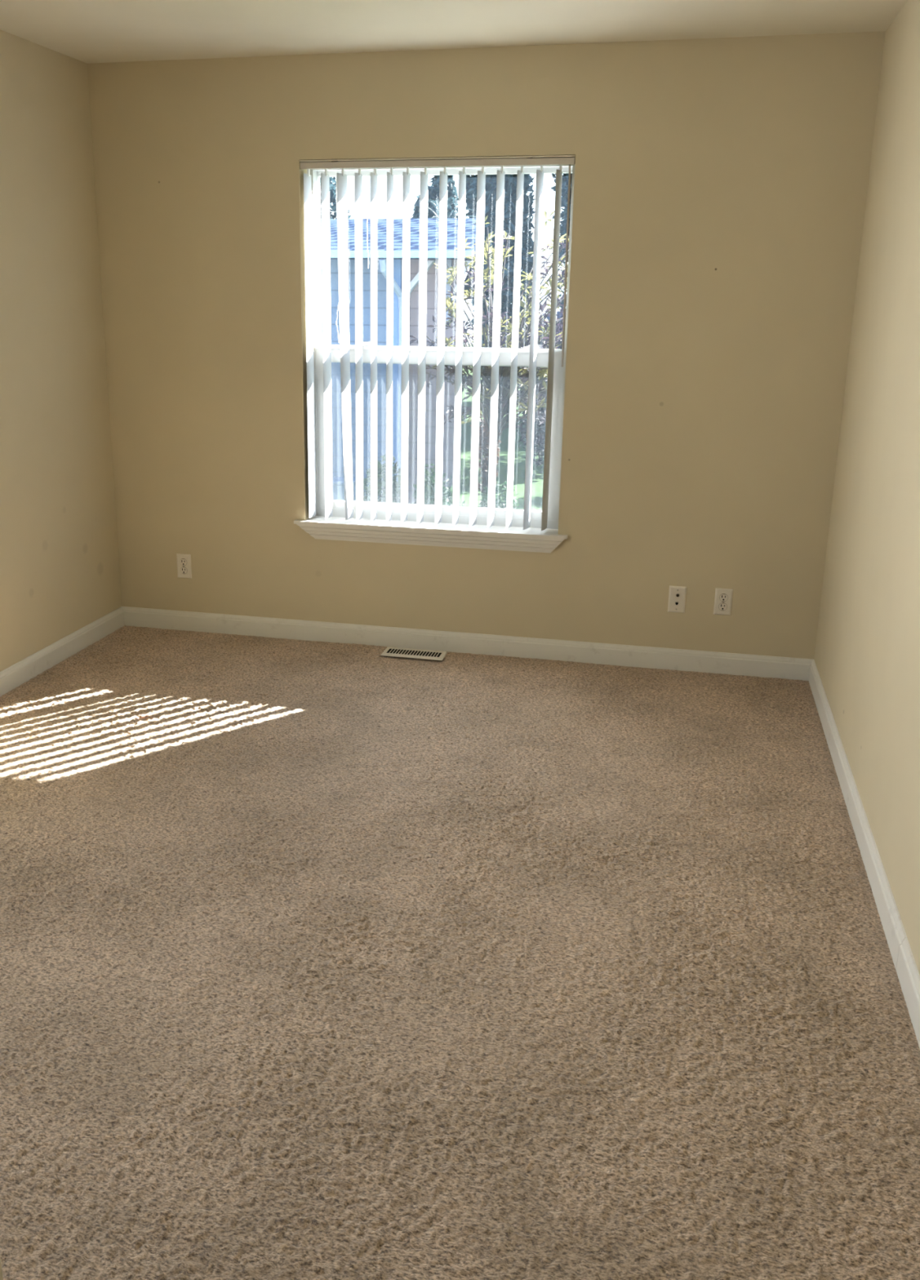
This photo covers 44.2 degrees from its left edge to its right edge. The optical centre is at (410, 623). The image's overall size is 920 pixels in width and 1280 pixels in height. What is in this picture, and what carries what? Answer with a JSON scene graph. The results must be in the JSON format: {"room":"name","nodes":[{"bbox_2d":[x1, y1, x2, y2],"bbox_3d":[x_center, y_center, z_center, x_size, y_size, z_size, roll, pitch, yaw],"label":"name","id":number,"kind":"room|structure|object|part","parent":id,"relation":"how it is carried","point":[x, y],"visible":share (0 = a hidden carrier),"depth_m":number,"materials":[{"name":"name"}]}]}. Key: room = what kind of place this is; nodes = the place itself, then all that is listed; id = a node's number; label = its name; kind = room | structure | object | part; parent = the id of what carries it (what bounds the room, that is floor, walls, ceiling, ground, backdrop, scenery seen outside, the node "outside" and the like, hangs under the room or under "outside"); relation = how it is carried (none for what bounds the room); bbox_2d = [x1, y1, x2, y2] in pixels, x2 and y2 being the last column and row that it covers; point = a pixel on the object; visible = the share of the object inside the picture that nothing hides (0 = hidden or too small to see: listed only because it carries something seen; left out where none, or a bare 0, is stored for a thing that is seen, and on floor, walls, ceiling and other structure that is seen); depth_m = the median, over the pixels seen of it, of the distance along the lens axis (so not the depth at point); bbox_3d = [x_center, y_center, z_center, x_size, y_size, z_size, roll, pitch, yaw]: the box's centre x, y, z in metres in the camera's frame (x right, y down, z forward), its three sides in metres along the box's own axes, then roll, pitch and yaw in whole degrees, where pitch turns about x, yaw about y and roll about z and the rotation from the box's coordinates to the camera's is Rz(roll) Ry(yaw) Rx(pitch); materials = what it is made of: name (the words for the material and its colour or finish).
{"room":"empty bedroom","nodes":[
{"label":"empty bedroom","id":0,"kind":"room"},
{"bbox_2d":[0,1257,3,1279],"bbox_3d":[-1.083,0.464,-0.540,1.697,2.464,4.980,-2,16,-8],"label":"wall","id":1,"kind":"structure","parent":0,"point":[1,1271],"depth_m":1.63,"materials":[{"name":"beige paint"}]},
{"bbox_2d":[0,29,121,671],"bbox_3d":[-1.878,-0.668,3.348,0.150,2.464,3.740,4,17,13],"label":"wall","id":2,"kind":"structure","parent":0,"point":[60,572],"depth_m":4.62,"materials":[{"name":"beige paint"}]},
{"bbox_2d":[0,606,124,696],"bbox_3d":[-1.792,0.451,3.727,0.014,0.106,3.590,4,17,13],"label":"baseboard","id":3,"kind":"structure","parent":2,"relation":"attached to","point":[12,677],"depth_m":4.84,"materials":[{"name":"white paint"}]},
{"bbox_2d":[0,0,907,63],"bbox_3d":[-0.681,-1.328,0.964,3.441,0.150,7.720,4,17,13],"label":"ceiling","id":4,"kind":"structure","parent":0,"point":[86,31],"depth_m":3.98,"materials":[{"name":"paint"}]},
{"bbox_2d":[0,625,919,1279],"bbox_3d":[-0.366,0.705,3.009,3.143,0.017,4.401,4,17,13],"label":"floor","id":5,"kind":"structure","parent":0,"point":[318,960],"depth_m":2.61,"materials":[{"name":"carpet"}]},
{"bbox_2d":[380,646,447,660],"bbox_3d":[0.015,0.132,4.970,0.275,0.007,0.115,4,17,13],"label":"floor vent","id":6,"kind":"object","parent":5,"relation":"in","point":[388,651],"visible":1,"depth_m":4.96,"materials":[{"name":"beige metal"}]},
{"bbox_2d":[87,31,885,659],"bbox_3d":[0.185,-1.078,4.832,3.441,2.464,0.220,4,17,13],"label":"wall","id":7,"kind":"structure","parent":0,"point":[721,184],"depth_m":4.63,"materials":[{"name":"beige paint"}]},
{"bbox_2d":[176,553,191,578],"bbox_3d":[-1.055,-0.266,5.253,0.071,0.114,0.008,4,17,13],"label":"power outlet","id":8,"kind":"object","parent":7,"relation":"attached to","point":[184,561],"visible":1,"depth_m":5.25,"materials":[{"name":"beige plastic"}]},
{"bbox_2d":[179,558,186,565],"bbox_3d":[-1.055,-0.284,5.245,0.035,0.035,0.003,4,17,13],"label":"socket","id":9,"kind":"object","parent":8,"relation":"attached to","point":[183,562],"depth_m":5.24,"materials":[{"name":"white plastic"}]},
{"bbox_2d":[180,566,186,573],"bbox_3d":[-1.056,-0.246,5.256,0.035,0.035,0.002,4,17,13],"label":"socket","id":10,"kind":"object","parent":8,"relation":"attached to","point":[183,569],"depth_m":5.25,"materials":[{"name":"white plastic"}]},
{"bbox_2d":[293,164,574,552],"bbox_3d":[0.103,-1.125,4.814,1.215,1.582,0.237,4,17,13],"label":"window","id":11,"kind":"structure","parent":7,"relation":"in","point":[514,538],"depth_m":4.90,"materials":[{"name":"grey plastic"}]},
{"bbox_3d":[0.087,-0.393,4.983,1.215,0.080,0.154,4,17,13],"label":"sill","id":12,"kind":"part","parent":11,"relation":"part of","materials":[{"name":"white paint"}]},
{"bbox_2d":[299,155,575,530],"bbox_3d":[0.095,-1.157,4.762,1.126,1.492,0.114,4,17,13],"label":"vertical blind","id":13,"kind":"object","parent":11,"relation":"attached to","point":[341,178],"visible":1,"depth_m":4.75,"materials":[{"name":"white plastic"}]},
{"bbox_3d":[-0.425,-1.873,4.695,0.008,0.028,0.016,4,17,13],"label":"carrier stem","id":14,"kind":"part","parent":13,"relation":"part of","materials":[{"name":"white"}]},
{"bbox_3d":[-0.311,-1.542,4.812,0.019,0.673,0.003,4,17,13],"label":"cord","id":15,"kind":"part","parent":13,"relation":"part of","materials":[{"name":"white plastic"}]},
{"bbox_3d":[-0.280,-1.862,4.661,0.008,0.028,0.016,4,17,13],"label":"carrier stem","id":16,"kind":"part","parent":13,"relation":"part of","materials":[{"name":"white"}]},
{"bbox_3d":[-0.180,-1.680,4.740,0.009,0.365,0.003,4,17,13],"label":"cord","id":17,"kind":"part","parent":13,"relation":"part of","materials":[{"name":"white plastic"}]},
{"bbox_3d":[0.060,-1.836,4.584,0.008,0.028,0.016,4,17,13],"label":"carrier stem","id":18,"kind":"part","parent":13,"relation":"part of","materials":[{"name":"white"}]},
{"bbox_3d":[0.138,-1.830,4.566,0.008,0.028,0.016,4,17,13],"label":"carrier stem","id":19,"kind":"part","parent":13,"relation":"part of","materials":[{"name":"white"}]},
{"bbox_3d":[0.112,-0.837,4.943,1.089,0.722,0.047,4,17,13],"label":"sash","id":20,"kind":"part","parent":11,"relation":"part of","materials":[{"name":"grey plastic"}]},
{"bbox_3d":[0.130,-1.505,4.800,1.089,0.792,0.038,4,17,13],"label":"sash","id":21,"kind":"part","parent":11,"relation":"part of","materials":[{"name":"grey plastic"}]},
{"bbox_2d":[122,606,813,680],"bbox_3d":[0.147,0.086,5.050,3.141,0.106,0.014,4,17,13],"label":"baseboard","id":22,"kind":"structure","parent":7,"relation":"attached to","point":[650,657],"depth_m":5.01,"materials":[{"name":"white paint"}]},
{"bbox_2d":[667,585,686,613],"bbox_3d":[1.121,-0.099,4.753,0.071,0.114,0.014,4,17,13],"label":"cable plate","id":23,"kind":"object","parent":7,"relation":"attached to","point":[677,594],"visible":1,"depth_m":4.75,"materials":[{"name":"beige plastic"}]},
{"bbox_2d":[713,587,733,615],"bbox_3d":[1.304,-0.089,4.713,0.071,0.114,0.008,4,17,13],"label":"power outlet","id":24,"kind":"object","parent":7,"relation":"attached to","point":[723,597],"visible":1,"depth_m":4.71,"materials":[{"name":"beige plastic"}]},
{"bbox_2d":[718,602,727,610],"bbox_3d":[1.304,-0.070,4.716,0.035,0.035,0.003,4,17,13],"label":"socket","id":25,"kind":"object","parent":24,"relation":"attached to","point":[722,606],"depth_m":4.72,"materials":[{"name":"white plastic"}]},
{"bbox_2d":[719,593,728,601],"bbox_3d":[1.304,-0.107,4.705,0.035,0.035,0.003,4,17,13],"label":"socket","id":26,"kind":"object","parent":24,"relation":"attached to","point":[722,597],"depth_m":4.70,"materials":[{"name":"white plastic"}]},
{"bbox_2d":[459,343,544,510],"bbox_3d":[3.909,-5.543,26.700,60.000,0.200,44.770,4,17,13],"label":"ground","id":27,"kind":"structure","parent":0,"point":[519,452],"depth_m":13.51,"materials":[{"name":"green plant"}]},
{"bbox_2d":[320,177,351,218],"bbox_3d":[-1.692,-6.871,22.730,1.311,4.457,1.358,13,21,38],"label":"broadleaf tree","id":28,"kind":"object","parent":27,"relation":"on","point":[333,215],"visible":0.07,"depth_m":22.07,"materials":[{"name":"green plant"}]},
{"bbox_2d":[332,476,355,501],"bbox_3d":[-0.563,-0.955,9.431,0.230,0.500,0.230,4,17,13],"label":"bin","id":29,"kind":"object","parent":27,"relation":"on","point":[338,485],"visible":0.3,"depth_m":9.30,"materials":[{"name":"blue plastic"}]},
{"bbox_3d":[-0.561,-1.176,9.367,0.230,0.040,0.230,4,17,13],"label":"lid","id":30,"kind":"part","parent":29,"relation":"part of","materials":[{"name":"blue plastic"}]},
{"bbox_2d":[355,453,408,503],"bbox_3d":[-0.181,-0.632,7.452,0.387,0.987,0.425,4,17,13],"label":"shrub","id":31,"kind":"object","parent":27,"relation":"on","point":[381,484],"visible":0.23,"depth_m":7.32,"materials":[{"name":"green plant"}]},
{"bbox_2d":[320,217,488,506],"bbox_3d":[-4.473,-3.657,14.290,12.100,2.920,7.900,4,17,13],"label":"house","id":32,"kind":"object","parent":27,"relation":"on","point":[451,223],"visible":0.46,"depth_m":9.88,"materials":[{"name":"blue"}]},
{"bbox_2d":[410,175,458,218],"bbox_3d":[0.372,-6.585,21.911,1.085,4.446,1.111,-13,21,-39],"label":"broadleaf tree","id":33,"kind":"object","parent":27,"relation":"on","point":[433,190],"visible":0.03,"depth_m":21.31,"materials":[{"name":"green plant"}]},
{"bbox_2d":[410,463,465,506],"bbox_3d":[0.189,-0.564,7.322,0.392,0.937,0.418,4,17,13],"label":"shrub","id":34,"kind":"object","parent":27,"relation":"on","point":[429,491],"visible":0.16,"depth_m":7.18,"materials":[{"name":"green plant"}]},
{"bbox_2d":[417,195,476,218],"bbox_3d":[0.617,-5.329,19.079,1.185,3.567,1.451,-4,17,-15],"label":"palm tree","id":35,"kind":"object","parent":27,"relation":"on","point":[436,202],"visible":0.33,"depth_m":18.55,"materials":[{"name":"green plant"}]},
{"bbox_2d":[469,409,501,504],"bbox_3d":[0.700,-1.596,10.739,0.306,1.029,0.306,4,17,13],"label":"shrub","id":36,"kind":"object","parent":27,"relation":"on","point":[483,451],"visible":0.48,"depth_m":10.70,"materials":[{"name":"green plant"}]},
{"bbox_2d":[408,210,568,507],"bbox_3d":[0.735,-1.523,7.750,1.387,2.550,1.232,4,17,13],"label":"ornamental tree","id":37,"kind":"object","parent":27,"relation":"on","point":[505,341],"visible":0.34,"depth_m":7.55,"materials":[{"name":"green plant"}]},
{"bbox_2d":[478,481,520,509],"bbox_3d":[0.573,-0.494,7.222,0.400,0.873,0.413,4,17,13],"label":"shrub","id":38,"kind":"object","parent":27,"relation":"on","point":[500,500],"visible":0.1,"depth_m":7.10,"materials":[{"name":"green plant"}]},
{"bbox_2d":[465,173,535,396],"bbox_3d":[1.648,-7.431,21.036,1.610,6.640,1.293,4,17,13],"label":"broadleaf tree","id":39,"kind":"object","parent":27,"relation":"on","point":[510,180],"visible":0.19,"depth_m":20.78,"materials":[{"name":"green plant"}]},
{"bbox_2d":[515,308,565,472],"bbox_3d":[1.594,-2.638,12.792,0.884,1.907,0.880,4,17,13],"label":"shrub","id":40,"kind":"object","parent":27,"relation":"on","point":[540,433],"visible":0.09,"depth_m":12.73,"materials":[{"name":"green plant"}]},
{"bbox_2d":[546,311,565,348],"bbox_3d":[8.992,-3.373,15.825,14.240,1.765,0.120,4,17,13],"label":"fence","id":41,"kind":"object","parent":27,"relation":"on","point":[557,312],"visible":0.02,"depth_m":17.09,"materials":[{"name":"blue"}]},
{"bbox_2d":[550,173,572,310],"bbox_3d":[3.648,-8.455,22.313,1.865,7.836,1.854,-10,19,-33],"label":"broadleaf tree","id":42,"kind":"object","parent":27,"relation":"on","point":[566,175],"visible":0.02,"depth_m":22.21,"materials":[{"name":"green plant"}]},
{"bbox_2d":[813,0,919,973],"bbox_3d":[0.882,0.078,0.859,0.150,2.464,7.500,4,17,13],"label":"wall","id":43,"kind":"structure","parent":0,"point":[867,659],"depth_m":3.45,"materials":[{"name":"beige paint"}]},
{"bbox_2d":[808,659,919,1048],"bbox_3d":[0.791,1.205,1.204,0.014,0.106,7.500,4,17,13],"label":"baseboard","id":44,"kind":"structure","parent":43,"relation":"attached to","point":[908,975],"depth_m":3.06,"materials":[{"name":"white paint"}]}
]}

